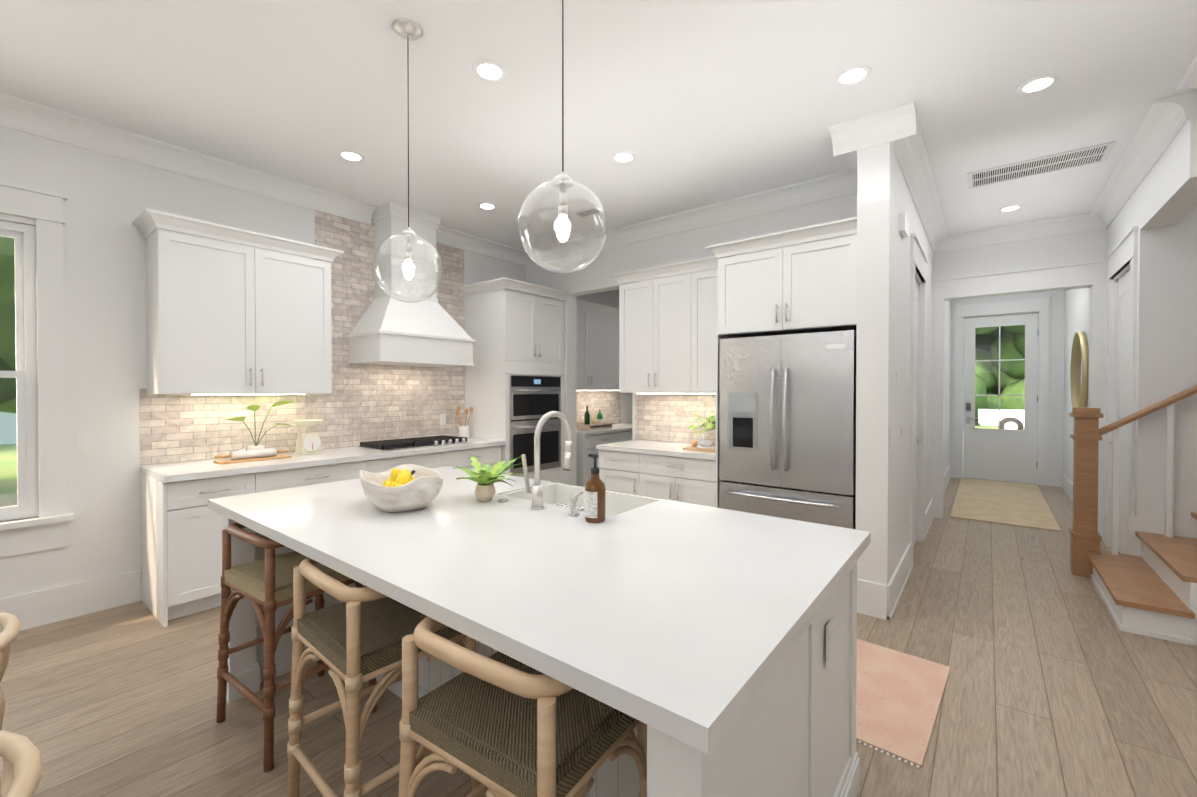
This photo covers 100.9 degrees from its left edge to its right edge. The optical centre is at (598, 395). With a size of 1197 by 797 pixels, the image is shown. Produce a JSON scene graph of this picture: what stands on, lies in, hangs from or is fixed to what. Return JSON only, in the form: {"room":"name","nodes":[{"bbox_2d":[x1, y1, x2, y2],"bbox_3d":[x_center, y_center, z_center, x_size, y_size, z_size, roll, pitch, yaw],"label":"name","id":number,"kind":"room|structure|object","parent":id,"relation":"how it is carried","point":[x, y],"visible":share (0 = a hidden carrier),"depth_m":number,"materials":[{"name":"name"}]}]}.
{"room":"kitchen","nodes":[
{"label":"kitchen","id":0,"kind":"room"},
{"bbox_2d":[0,126,631,598],"bbox_3d":[-2.433,-0.167,4.302,0.120,3.100,10.200,0,1,38],"label":"wall","id":1,"kind":"structure","parent":0,"point":[108,200],"depth_m":3.22,"materials":[{"name":"white paint"}]},
{"bbox_2d":[0,180,73,557],"bbox_3d":[-3.743,-0.146,2.569,0.165,2.180,1.371,0,1,38],"label":"double-hung window","id":2,"kind":"structure","parent":1,"relation":"in","point":[24,374],"depth_m":2.99,"materials":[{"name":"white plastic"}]},
{"bbox_2d":[0,569,141,630],"bbox_3d":[-4.307,1.301,1.821,0.020,0.210,3.900,0,1,38],"label":"baseboard","id":3,"kind":"structure","parent":1,"relation":"attached to","point":[73,600],"depth_m":3.10,"materials":[{"name":"white paint"}]},
{"bbox_2d":[0,93,377,224],"bbox_3d":[-3.774,-1.629,2.373,0.140,0.140,5.530,0,1,38],"label":"crown molding","id":4,"kind":"structure","parent":1,"relation":"attached to","point":[18,114],"depth_m":3.40,"materials":[{"name":"white paint"}]},
{"bbox_2d":[132,208,343,394],"bbox_3d":[-2.591,-0.582,3.659,0.418,1.158,1.200,0,1,38],"label":"upper cabinet","id":5,"kind":"object","parent":1,"relation":"attached to","point":[225,318],"visible":1,"depth_m":3.47,"materials":[{"name":"white paint"}]},
{"bbox_2d":[139,210,464,465],"bbox_3d":[-2.290,-0.625,4.381,0.001,2.184,2.648,0,1,38],"label":"backsplash","id":6,"kind":"structure","parent":1,"relation":"attached to","point":[363,403],"depth_m":4.40,"materials":[{"name":"stone"}]},
{"bbox_2d":[440,414,445,424],"label":"switch plates","id":7,"kind":"object","parent":6,"relation":"attached to","point":[442,416],"depth_m":5.21,"materials":[{"name":"white"}]},
{"bbox_2d":[347,202,474,366],"bbox_3d":[-1.730,-1.004,4.632,0.563,1.431,0.970,0,1,38],"label":"range hood","id":8,"kind":"object","parent":1,"relation":"attached to","point":[389,330],"visible":0.83,"depth_m":4.50,"materials":[{"name":"white paint"}]},
{"bbox_2d":[436,225,523,264],"bbox_3d":[-1.335,-1.658,5.474,0.140,0.140,1.280,0,1,38],"label":"crown molding","id":9,"kind":"structure","parent":1,"relation":"attached to","point":[446,236],"depth_m":5.50,"materials":[{"name":"white paint"}]},
{"bbox_2d":[577,299,608,390],"bbox_3d":[-0.251,-0.650,6.690,0.348,1.159,0.858,0,1,38],"label":"upper cabinet","id":10,"kind":"object","parent":1,"relation":"attached to","point":[597,361],"depth_m":6.64,"materials":[{"name":"white paint"}]},
{"bbox_2d":[609,307,618,390],"bbox_3d":[0.207,-0.655,7.273,0.348,1.159,0.859,0,1,38],"label":"upper cabinet","id":11,"kind":"object","parent":1,"relation":"attached to","point":[613,319],"depth_m":7.01,"materials":[{"name":"white paint"}]},
{"bbox_2d":[0,477,1196,796],"bbox_3d":[1.579,1.424,3.070,7.970,0.060,13.440,0,1,38],"label":"floor","id":12,"kind":"structure","parent":0,"point":[1058,683],"depth_m":2.26,"materials":[{"name":"brown wood"}]},
{"bbox_2d":[0,611,21,793],"bbox_3d":[-1.821,1.030,1.242,0.568,0.766,0.491,0,1,38],"label":"dining chair","id":13,"kind":"object","parent":12,"relation":"on","point":[11,625],"visible":0.96,"depth_m":1.38,"materials":[{"name":"brown wood"}]},
{"bbox_2d":[0,730,41,796],"bbox_3d":[-1.174,1.035,0.718,0.571,0.766,0.494,0,1,38],"label":"dining chair","id":14,"kind":"object","parent":12,"relation":"on","point":[21,755],"visible":1,"depth_m":0.90,"materials":[{"name":"brown wood"}]},
{"bbox_2d":[140,469,267,626],"bbox_3d":[-2.694,0.955,3.373,0.628,0.874,0.536,0,1,38],"label":"base cabinet","id":15,"kind":"object","parent":12,"relation":"on","point":[181,548],"depth_m":3.11,"materials":[{"name":"white paint"}]},
{"bbox_2d":[140,437,503,484],"bbox_3d":[-2.026,0.490,4.185,0.668,0.040,2.648,0,1,38],"label":"countertop","id":16,"kind":"structure","parent":15,"relation":"on","point":[190,470],"depth_m":3.55,"materials":[{"name":"white stone"}]},
{"bbox_2d":[213,448,290,464],"bbox_3d":[-2.521,0.436,3.614,0.160,0.076,0.460,0,1,38],"label":"cutting board","id":17,"kind":"object","parent":16,"relation":"on","point":[242,456],"visible":1,"depth_m":3.57,"materials":[{"name":"brown wood"}]},
{"bbox_2d":[226,401,294,449],"bbox_3d":[-2.564,0.257,3.756,0.230,0.431,0.456,0,1,38],"label":"plant","id":18,"kind":"object","parent":16,"relation":"on","point":[254,408],"visible":0.88,"depth_m":3.76,"materials":[{"name":"green plant"}]},
{"bbox_2d":[293,419,322,454],"bbox_3d":[-2.346,0.336,3.997,0.216,0.270,0.216,0,1,38],"label":"kitchen scale","id":19,"kind":"object","parent":16,"relation":"on","point":[308,442],"visible":1,"depth_m":3.95,"materials":[{"name":"beige metal"}]},
{"bbox_2d":[357,435,473,451],"bbox_3d":[-1.684,0.440,4.609,0.485,0.049,0.900,0,1,38],"label":"gas cooktop","id":20,"kind":"object","parent":16,"relation":"in","point":[408,443],"visible":1,"depth_m":4.47,"materials":[{"name":"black metal"}]},
{"bbox_2d":[456,405,472,438],"bbox_3d":[-1.425,0.280,5.248,0.110,0.358,0.180,0,1,38],"label":"utensil crock","id":21,"kind":"object","parent":16,"relation":"on","point":[463,430],"visible":0.96,"depth_m":5.21,"materials":[{"name":"white ceramic"}]},
{"bbox_2d":[216,522,376,771],"bbox_3d":[-1.314,0.975,2.161,0.505,0.857,0.449,0,1,35],"label":"stool","id":22,"kind":"object","parent":12,"relation":"on","point":[266,582],"visible":0.71,"depth_m":1.99,"materials":[{"name":"brown wood"}]},
{"bbox_2d":[268,461,367,490],"bbox_3d":[-2.347,0.950,3.814,0.628,0.874,0.819,0,1,38],"label":"base cabinet","id":23,"kind":"object","parent":12,"relation":"on","point":[319,474],"depth_m":3.63,"materials":[{"name":"white paint"}]},
{"bbox_2d":[287,558,482,796],"bbox_3d":[-0.726,0.978,1.679,0.531,0.860,0.477,0,1,38],"label":"stool","id":24,"kind":"object","parent":12,"relation":"on","point":[353,640],"visible":0.6,"depth_m":1.53,"materials":[{"name":"wicker"}]},
{"bbox_2d":[368,453,443,472],"bbox_3d":[-1.899,0.945,4.383,0.628,0.874,0.749,0,1,38],"label":"base cabinet","id":25,"kind":"object","parent":12,"relation":"on","point":[428,460],"depth_m":4.23,"materials":[{"name":"white paint"}]},
{"bbox_2d":[444,445,500,468],"bbox_3d":[-1.451,0.940,4.953,0.628,0.874,0.700,0,1,38],"label":"base cabinet","id":26,"kind":"object","parent":12,"relation":"on","point":[460,458],"depth_m":4.74,"materials":[{"name":"white paint"}]},
{"bbox_2d":[459,277,570,483],"bbox_3d":[-0.917,0.096,5.535,0.738,2.550,0.988,0,1,38],"label":"tall cabinet","id":27,"kind":"object","parent":12,"relation":"on","point":[514,383],"visible":0.83,"depth_m":5.26,"materials":[{"name":"white paint"}]},
{"bbox_2d":[399,617,646,796],"bbox_3d":[-0.171,0.984,1.236,0.509,0.857,0.453,0,1,34],"label":"stool","id":28,"kind":"object","parent":12,"relation":"on","point":[498,724],"visible":0.83,"depth_m":1.11,"materials":[{"name":"wicker"}]},
{"bbox_2d":[208,466,870,796],"bbox_3d":[-0.423,0.947,2.052,2.535,0.914,1.319,0,1,38],"label":"kitchen island","id":29,"kind":"object","parent":12,"relation":"on","point":[714,649],"visible":0.81,"depth_m":1.36,"materials":[{"name":"stone"}]},
{"bbox_2d":[359,464,442,511],"bbox_3d":[-0.877,0.407,2.193,0.477,0.162,0.368,0,1,38],"label":"bowl","id":30,"kind":"object","parent":29,"relation":"on","point":[404,487],"visible":1,"depth_m":2.05,"materials":[{"name":"white ceramic"}]},
{"bbox_2d":[453,453,521,501],"bbox_3d":[-0.523,0.387,2.345,0.385,0.198,0.358,0,1,38],"label":"fern plant","id":31,"kind":"object","parent":29,"relation":"on","point":[485,477],"visible":1,"depth_m":2.28,"materials":[{"name":"green plant"}]},
{"bbox_2d":[498,411,582,516],"bbox_3d":[-0.211,0.279,2.218,0.469,0.418,0.253,0,1,38],"label":"pull-down faucet","id":32,"kind":"object","parent":29,"relation":"on","point":[536,490],"visible":1,"depth_m":2.13,"materials":[{"name":"silver metal"}]},
{"bbox_2d":[499,483,662,516],"bbox_3d":[-0.096,0.620,2.380,0.714,0.281,0.434,0,1,38],"label":"farmhouse sink","id":33,"kind":"object","parent":29,"relation":"in","point":[558,495],"visible":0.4,"depth_m":2.51,"materials":[{"name":"white ceramic"}]},
{"bbox_2d":[585,454,605,522],"bbox_3d":[-0.013,0.361,1.933,0.082,0.258,0.083,0,1,38],"label":"soap bottle","id":34,"kind":"object","parent":29,"relation":"on","point":[595,500],"visible":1,"depth_m":1.90,"materials":[{"name":"brown glass"}]},
{"bbox_2d":[577,431,628,486],"bbox_3d":[-0.147,0.924,6.612,0.628,0.874,0.877,0,1,38],"label":"base cabinet","id":35,"kind":"object","parent":12,"relation":"on","point":[588,441],"depth_m":6.14,"materials":[{"name":"white paint"}]},
{"bbox_2d":[577,423,631,434],"bbox_3d":[0.098,0.464,6.898,0.653,0.040,1.640,0,1,38],"label":"countertop","id":36,"kind":"structure","parent":35,"relation":"on","point":[619,426],"depth_m":6.48,"materials":[{"name":"white stone"}]},
{"bbox_2d":[577,406,612,429],"bbox_3d":[-0.074,0.291,6.675,0.300,0.309,0.480,0,1,38],"label":"tray","id":37,"kind":"object","parent":36,"relation":"on","point":[593,424],"visible":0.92,"depth_m":6.54,"materials":[{"name":"wood"}]},
{"bbox_2d":[596,440,714,506],"bbox_3d":[0.645,0.924,4.520,1.192,0.914,0.664,0,1,38],"label":"base cabinet","id":38,"kind":"object","parent":12,"relation":"on","point":[672,471],"visible":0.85,"depth_m":4.27,"materials":[{"name":"white paint"}]},
{"bbox_2d":[683,434,714,451],"bbox_3d":[0.922,0.401,4.239,0.340,0.135,0.200,0,1,38],"label":"cutting board","id":39,"kind":"object","parent":38,"relation":"on","point":[706,445],"visible":0.96,"depth_m":4.20,"materials":[{"name":"brown wood"}]},
{"bbox_2d":[689,414,714,434],"bbox_3d":[0.988,0.317,4.407,0.463,0.300,0.281,0,1,38],"label":"pothos plant","id":40,"kind":"object","parent":38,"relation":"on","point":[711,418],"visible":0.48,"depth_m":4.39,"materials":[{"name":"green plant"}]},
{"bbox_2d":[719,330,855,528],"bbox_3d":[1.486,0.473,3.762,0.935,1.810,0.753,0,1,38],"label":"fridge","id":41,"kind":"object","parent":12,"relation":"on","point":[787,437],"visible":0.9,"depth_m":3.47,"materials":[{"name":"silver"}]},
{"bbox_2d":[856,639,949,768],"bbox_3d":[1.239,1.395,2.434,0.765,0.008,0.946,0,1,38],"label":"kitchen rug","id":42,"kind":"object","parent":12,"relation":"on","point":[899,694],"visible":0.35,"depth_m":2.26,"materials":[{"name":"pink carpet"}]},
{"bbox_2d":[950,478,1061,531],"bbox_3d":[5.263,1.356,6.482,0.920,0.010,3.080,0,1,38],"label":"runner rug","id":43,"kind":"object","parent":12,"relation":"on","point":[1018,504],"visible":1,"depth_m":6.13,"materials":[{"name":"fabric"}]},
{"bbox_2d":[1088,496,1196,645],"bbox_3d":[4.415,0.452,2.629,2.480,1.894,1.208,0,1,38],"label":"flight","id":44,"kind":"object","parent":12,"relation":"on","point":[1146,585],"visible":0.96,"depth_m":3.16,"materials":[{"name":"white paint"}]},
{"bbox_2d":[1069,385,1196,577],"bbox_3d":[4.659,0.042,3.115,2.444,2.704,0.169,0,1,38],"label":"stair railing","id":45,"kind":"object","parent":44,"relation":"on","point":[1085,535],"visible":0.96,"depth_m":3.75,"materials":[{"name":"brown wood"}]},
{"bbox_2d":[0,0,1196,250],"bbox_3d":[1.579,-1.756,3.040,7.970,0.100,13.440,0,1,38],"label":"ceiling","id":46,"kind":"structure","parent":0,"point":[692,104],"depth_m":2.74,"materials":[{"name":"white paint"}]},
{"bbox_2d":[338,150,364,161],"bbox_3d":[-1.766,-1.707,3.534,0.174,0.006,0.174,0,1,29],"label":"recessed light","id":47,"kind":"object","parent":46,"relation":"in","point":[348,155],"depth_m":3.53,"materials":[{"name":"white paint"}]},
{"bbox_2d":[372,19,442,302],"bbox_3d":[-0.884,-1.066,2.300,0.310,1.265,0.310,0,1,38],"label":"pendant light","id":48,"kind":"object","parent":46,"relation":"hanging from","point":[408,30],"visible":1,"depth_m":2.29,"materials":[{"name":"clear glass"}]},
{"bbox_2d":[477,202,496,209],"bbox_3d":[-1.012,-1.716,4.493,0.174,0.006,0.174,0,1,29],"label":"recessed light","id":49,"kind":"object","parent":46,"relation":"in","point":[485,206],"depth_m":4.49,"materials":[{"name":"white paint"}]},
{"bbox_2d":[472,60,506,81],"bbox_3d":[-0.571,-1.698,2.595,0.174,0.006,0.174,0,1,29],"label":"recessed light","id":50,"kind":"object","parent":46,"relation":"in","point":[488,70],"depth_m":2.59,"materials":[{"name":"white paint"}]},
{"bbox_2d":[518,0,606,272],"bbox_3d":[-0.124,-1.060,1.714,0.310,1.265,0.310,0,1,38],"label":"pendant light","id":51,"kind":"object","parent":46,"relation":"hanging from","point":[562,182],"visible":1,"depth_m":1.71,"materials":[{"name":"clear glass"}]},
{"bbox_2d":[573,207,602,217],"bbox_3d":[-0.093,-1.716,4.642,0.260,0.006,0.150,0,1,38],"label":"ceiling vent","id":52,"kind":"object","parent":46,"relation":"in","point":[586,211],"depth_m":4.63,"materials":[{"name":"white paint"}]},
{"bbox_2d":[612,151,635,163],"bbox_3d":[0.183,-1.707,3.554,0.174,0.006,0.174,0,1,29],"label":"recessed light","id":53,"kind":"object","parent":46,"relation":"in","point":[623,157],"depth_m":3.55,"materials":[{"name":"white paint"}]},
{"bbox_2d":[828,117,875,188],"bbox_3d":[1.754,-1.639,3.384,0.160,0.140,0.745,0,1,38],"label":"crown molding","id":54,"kind":"structure","parent":46,"relation":"attached to","point":[848,137],"depth_m":3.16,"materials":[{"name":"white paint"}]},
{"bbox_2d":[835,65,870,86],"bbox_3d":[1.354,-1.699,2.632,0.174,0.006,0.174,0,1,29],"label":"recessed light","id":55,"kind":"object","parent":46,"relation":"in","point":[856,74],"depth_m":2.63,"materials":[{"name":"white paint"}]},
{"bbox_2d":[998,205,1022,211],"bbox_3d":[3.789,-1.717,4.547,0.174,0.006,0.174,0,1,29],"label":"recessed light","id":56,"kind":"object","parent":46,"relation":"in","point":[1013,207],"depth_m":4.54,"materials":[{"name":"white paint"}]},
{"bbox_2d":[1017,74,1059,94],"bbox_3d":[2.406,-1.699,2.708,0.174,0.006,0.174,0,1,29],"label":"recessed light","id":57,"kind":"object","parent":46,"relation":"in","point":[1041,83],"depth_m":2.70,"materials":[{"name":"white paint"}]},
{"bbox_2d":[967,141,1115,188],"bbox_3d":[3.269,-1.707,3.709,0.800,0.008,0.360,0,1,38],"label":"ceiling vent","id":58,"kind":"object","parent":46,"relation":"in","point":[1091,155],"visible":0.96,"depth_m":3.68,"materials":[{"name":"white paint"}]},
{"bbox_2d":[933,90,1196,278],"bbox_3d":[3.654,-1.416,4.160,1.550,0.600,2.580,0,1,38],"label":"beam","id":59,"kind":"structure","parent":46,"relation":"attached to","point":[1168,190],"depth_m":4.71,"materials":[{"name":"white paint"}]},
{"bbox_2d":[1168,53,1196,116],"bbox_3d":[0.970,-1.605,-0.201,0.140,0.140,7.350,0,1,38],"label":"crown molding","id":60,"kind":"structure","parent":46,"relation":"attached to","point":[1178,105],"depth_m":2.78,"materials":[{"name":"white paint"}]},
{"bbox_2d":[526,185,907,553],"bbox_3d":[0.731,-0.173,4.969,4.030,3.100,0.160,0,1,38],"label":"wall","id":61,"kind":"structure","parent":0,"point":[655,252],"depth_m":4.73,"materials":[{"name":"white paint"}]},
{"bbox_2d":[566,284,633,485],"bbox_3d":[0.048,0.091,5.510,0.950,2.560,0.168,0,1,38],"label":"door frame","id":62,"kind":"structure","parent":61,"relation":"attached to","point":[571,303],"depth_m":5.78,"materials":[{"name":"white paint"}]},
{"bbox_2d":[617,261,696,392],"bbox_3d":[0.639,-0.596,4.711,0.839,1.150,0.348,0,1,38],"label":"upper cabinet","id":63,"kind":"object","parent":61,"relation":"attached to","point":[673,330],"depth_m":4.56,"materials":[{"name":"white paint"}]},
{"bbox_2d":[635,393,714,444],"bbox_3d":[0.851,0.221,4.775,1.192,0.484,0.001,0,1,38],"label":"backsplash","id":64,"kind":"structure","parent":61,"relation":"attached to","point":[666,417],"depth_m":4.87,"materials":[{"name":"stone"}]},
{"bbox_2d":[521,173,856,266],"bbox_3d":[0.568,-1.653,4.893,3.850,0.140,0.140,0,1,38],"label":"crown molding","id":65,"kind":"structure","parent":61,"relation":"attached to","point":[831,186],"depth_m":4.53,"materials":[{"name":"white paint"}]},
{"bbox_2d":[697,257,724,396],"bbox_3d":[1.053,-0.593,4.386,0.448,1.150,0.348,0,1,38],"label":"upper cabinet","id":66,"kind":"object","parent":61,"relation":"attached to","point":[708,343],"depth_m":4.26,"materials":[{"name":"white paint"}]},
{"bbox_2d":[717,217,856,338],"bbox_3d":[1.529,-0.818,3.819,0.998,0.690,0.648,0,1,38],"label":"upper cabinet","id":67,"kind":"object","parent":61,"relation":"attached to","point":[811,287],"depth_m":3.53,"materials":[{"name":"white paint"}]},
{"bbox_2d":[856,142,905,584],"bbox_3d":[1.961,-0.159,3.419,0.180,3.100,0.755,0,1,38],"label":"pillar","id":68,"kind":"structure","parent":0,"point":[880,329],"depth_m":3.14,"materials":[{"name":"white paint"}]},
{"bbox_2d":[890,427,893,446],"label":"switch plates","id":69,"kind":"object","parent":68,"relation":"attached to","point":[891,428],"depth_m":3.14,"materials":[{"name":"white"}]},
{"bbox_2d":[884,543,911,619],"bbox_3d":[2.139,1.285,3.497,0.020,0.210,1.115,0,1,38],"label":"baseboard","id":70,"kind":"structure","parent":68,"relation":"attached to","point":[893,591],"depth_m":3.32,"materials":[{"name":"white paint"}]},
{"bbox_2d":[899,213,908,237],"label":"door chime","id":71,"kind":"object","parent":68,"relation":"attached to","point":[903,219],"depth_m":3.40,"materials":[{"name":"white"}]},
{"bbox_2d":[906,190,950,547],"bbox_3d":[4.030,-0.183,6.000,0.120,3.100,5.540,0,1,38],"label":"wall","id":72,"kind":"structure","parent":0,"point":[916,225],"depth_m":5.12,"materials":[{"name":"white paint"}]},
{"bbox_2d":[880,100,951,252],"bbox_3d":[2.782,-1.646,4.197,0.150,0.140,3.295,0,1,38],"label":"crown molding","id":73,"kind":"structure","parent":72,"relation":"attached to","point":[900,126],"depth_m":3.55,"materials":[{"name":"white paint"}]},
{"bbox_2d":[909,233,927,567],"bbox_3d":[2.758,0.050,4.357,0.155,2.665,1.050,0,1,38],"label":"door frame","id":74,"kind":"structure","parent":72,"relation":"attached to","point":[919,259],"depth_m":4.63,"materials":[{"name":"white paint"}]},
{"bbox_2d":[914,280,923,545],"bbox_3d":[2.771,0.166,4.348,0.102,2.409,0.762,0,1,38],"label":"pantry door","id":75,"kind":"structure","parent":72,"relation":"in","point":[917,440],"depth_m":4.49,"materials":[{"name":"white paint"}]},
{"bbox_2d":[925,464,951,536],"bbox_3d":[4.456,1.258,6.442,0.020,0.210,4.340,0,1,38],"label":"baseboard","id":76,"kind":"structure","parent":72,"relation":"attached to","point":[929,517],"depth_m":5.35,"materials":[{"name":"white paint"}]},
{"bbox_2d":[952,213,1087,250],"bbox_3d":[4.240,-1.654,5.057,1.080,0.140,0.140,0,1,38],"label":"crown molding","id":77,"kind":"structure","parent":72,"relation":"attached to","point":[1072,224],"depth_m":5.02,"materials":[{"name":"white paint"}]},
{"bbox_2d":[950,290,1064,472],"bbox_3d":[6.365,-0.200,7.764,1.610,3.100,0.120,0,1,38],"label":"wall","id":78,"kind":"structure","parent":0,"point":[1056,379],"depth_m":7.36,"materials":[{"name":"white paint"}]},
{"bbox_2d":[963,313,1037,483],"bbox_3d":[6.305,0.044,7.767,0.916,2.589,0.103,0,1,38],"label":"front door","id":79,"kind":"structure","parent":78,"relation":"in","point":[1002,454],"depth_m":7.76,"materials":[{"name":"white paint"}]},
{"bbox_2d":[1063,185,1163,515],"bbox_3d":[5.498,-0.178,5.456,0.120,3.100,4.580,0,1,38],"label":"wall","id":80,"kind":"structure","parent":0,"point":[1149,356],"depth_m":3.68,"materials":[{"name":"white paint"}]},
{"bbox_2d":[932,260,1101,518],"bbox_3d":[4.329,0.042,5.178,1.370,2.665,0.205,0,1,38],"label":"door frame","id":81,"kind":"structure","parent":80,"relation":"attached to","point":[1099,279],"depth_m":5.50,"materials":[{"name":"white paint"}]},
{"bbox_2d":[1070,331,1088,407],"bbox_3d":[5.697,-0.252,5.858,0.060,1.000,1.000,0,1,38],"label":"round mirror","id":82,"kind":"object","parent":80,"relation":"attached to","point":[1079,375],"visible":0.83,"depth_m":5.91,"materials":[{"name":"gold metal"}]},
{"bbox_2d":[1060,473,1104,542],"bbox_3d":[5.782,1.262,5.952,0.030,0.210,3.470,0,1,38],"label":"baseboard","id":83,"kind":"structure","parent":80,"relation":"attached to","point":[1065,483],"depth_m":6.70,"materials":[{"name":"white paint"}]},
{"bbox_2d":[1098,226,1137,546],"bbox_3d":[4.432,0.052,4.133,0.155,2.665,1.070,0,1,38],"label":"door frame","id":84,"kind":"structure","parent":80,"relation":"attached to","point":[1122,258],"depth_m":4.46,"materials":[{"name":"white paint"}]},
{"bbox_2d":[1109,270,1129,553],"bbox_3d":[4.417,0.168,4.140,0.102,2.409,0.793,0,1,38],"label":"closet door","id":85,"kind":"structure","parent":80,"relation":"in","point":[1123,346],"depth_m":4.21,"materials":[{"name":"white paint"}]},
{"bbox_2d":[1088,98,1189,230],"bbox_3d":[4.020,-1.642,3.774,0.140,0.140,2.430,0,1,38],"label":"crown molding","id":86,"kind":"structure","parent":80,"relation":"attached to","point":[1160,127],"depth_m":3.48,"materials":[{"name":"white paint"}]},
{"bbox_2d":[1161,207,1196,506],"bbox_3d":[5.082,-0.154,2.946,2.330,3.100,0.120,0,1,38],"label":"wall","id":87,"kind":"structure","parent":0,"point":[1179,373],"depth_m":3.56,"materials":[{"name":"white paint"}]},
{"label":"outside","id":88,"kind":"structure","parent":0,"visible":0},
{"bbox_2d":[0,420,1023,506],"bbox_3d":[1.306,1.714,17.792,120.000,0.024,130.000,0,1,38],"label":"ground","id":89,"kind":"structure","parent":88,"point":[10,462],"depth_m":11.31,"materials":[{"name":"green plant"}]},
{"bbox_2d":[0,236,14,323],"bbox_3d":[-9.925,-5.687,7.639,8.372,14.977,8.766,0,1,38],"label":"tree","id":90,"kind":"object","parent":89,"relation":"on","point":[5,294],"depth_m":6.52,"materials":[{"name":"green plant"}]},
{"bbox_2d":[0,323,15,404],"bbox_3d":[-12.164,-6.346,11.372,10.841,16.224,8.565,0,1,38],"label":"tree","id":91,"kind":"object","parent":89,"relation":"on","point":[8,385],"depth_m":8.65,"materials":[{"name":"green plant"}]},
{"bbox_2d":[0,320,15,370],"bbox_3d":[-12.624,-6.070,8.585,9.306,15.725,10.225,0,1,38],"label":"tree","id":92,"kind":"object","parent":89,"relation":"on","point":[5,345],"depth_m":8.23,"materials":[{"name":"green plant"}]},
{"bbox_2d":[0,412,16,444],"bbox_3d":[-25.807,-3.111,19.671,11.800,9.600,14.500,0,1,38],"label":"neighbouring house","id":93,"kind":"structure","parent":89,"relation":"on","point":[5,434],"depth_m":17.33,"materials":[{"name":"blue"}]},
{"bbox_2d":[0,397,16,413],"bbox_3d":[-13.134,-6.872,16.125,9.986,17.189,10.235,0,1,38],"label":"tree","id":94,"kind":"object","parent":89,"relation":"on","point":[12,405],"depth_m":11.95,"materials":[{"name":"green plant"}]},
{"bbox_2d":[975,334,993,350],"bbox_3d":[29.769,-7.474,33.022,11.032,19.099,10.858,0,1,38],"label":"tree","id":95,"kind":"object","parent":89,"relation":"on","point":[986,344],"depth_m":32.16,"materials":[{"name":"green plant"}]},
{"bbox_2d":[963,325,1024,420],"bbox_3d":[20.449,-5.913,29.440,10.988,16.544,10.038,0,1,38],"label":"bush","id":96,"kind":"object","parent":89,"relation":"on","point":[1006,402],"depth_m":27.16,"materials":[{"name":"green plant"}]},
{"bbox_2d":[986,333,1002,394],"bbox_3d":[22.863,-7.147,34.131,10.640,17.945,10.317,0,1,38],"label":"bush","id":97,"kind":"object","parent":89,"relation":"on","point":[996,391],"depth_m":31.20,"materials":[{"name":"green plant"}]},
{"bbox_2d":[978,409,1024,429],"bbox_3d":[18.745,0.824,19.891,5.400,1.714,1.925,0,1,34],"label":"truck","id":98,"kind":"object","parent":89,"relation":"on","point":[989,417],"depth_m":20.29,"materials":[{"name":"white paint"}]},
{"bbox_2d":[990,331,1024,376],"bbox_3d":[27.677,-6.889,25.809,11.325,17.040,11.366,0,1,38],"label":"bush","id":99,"kind":"object","parent":89,"relation":"on","point":[1018,343],"depth_m":26.91,"materials":[{"name":"green plant"}]}
]}

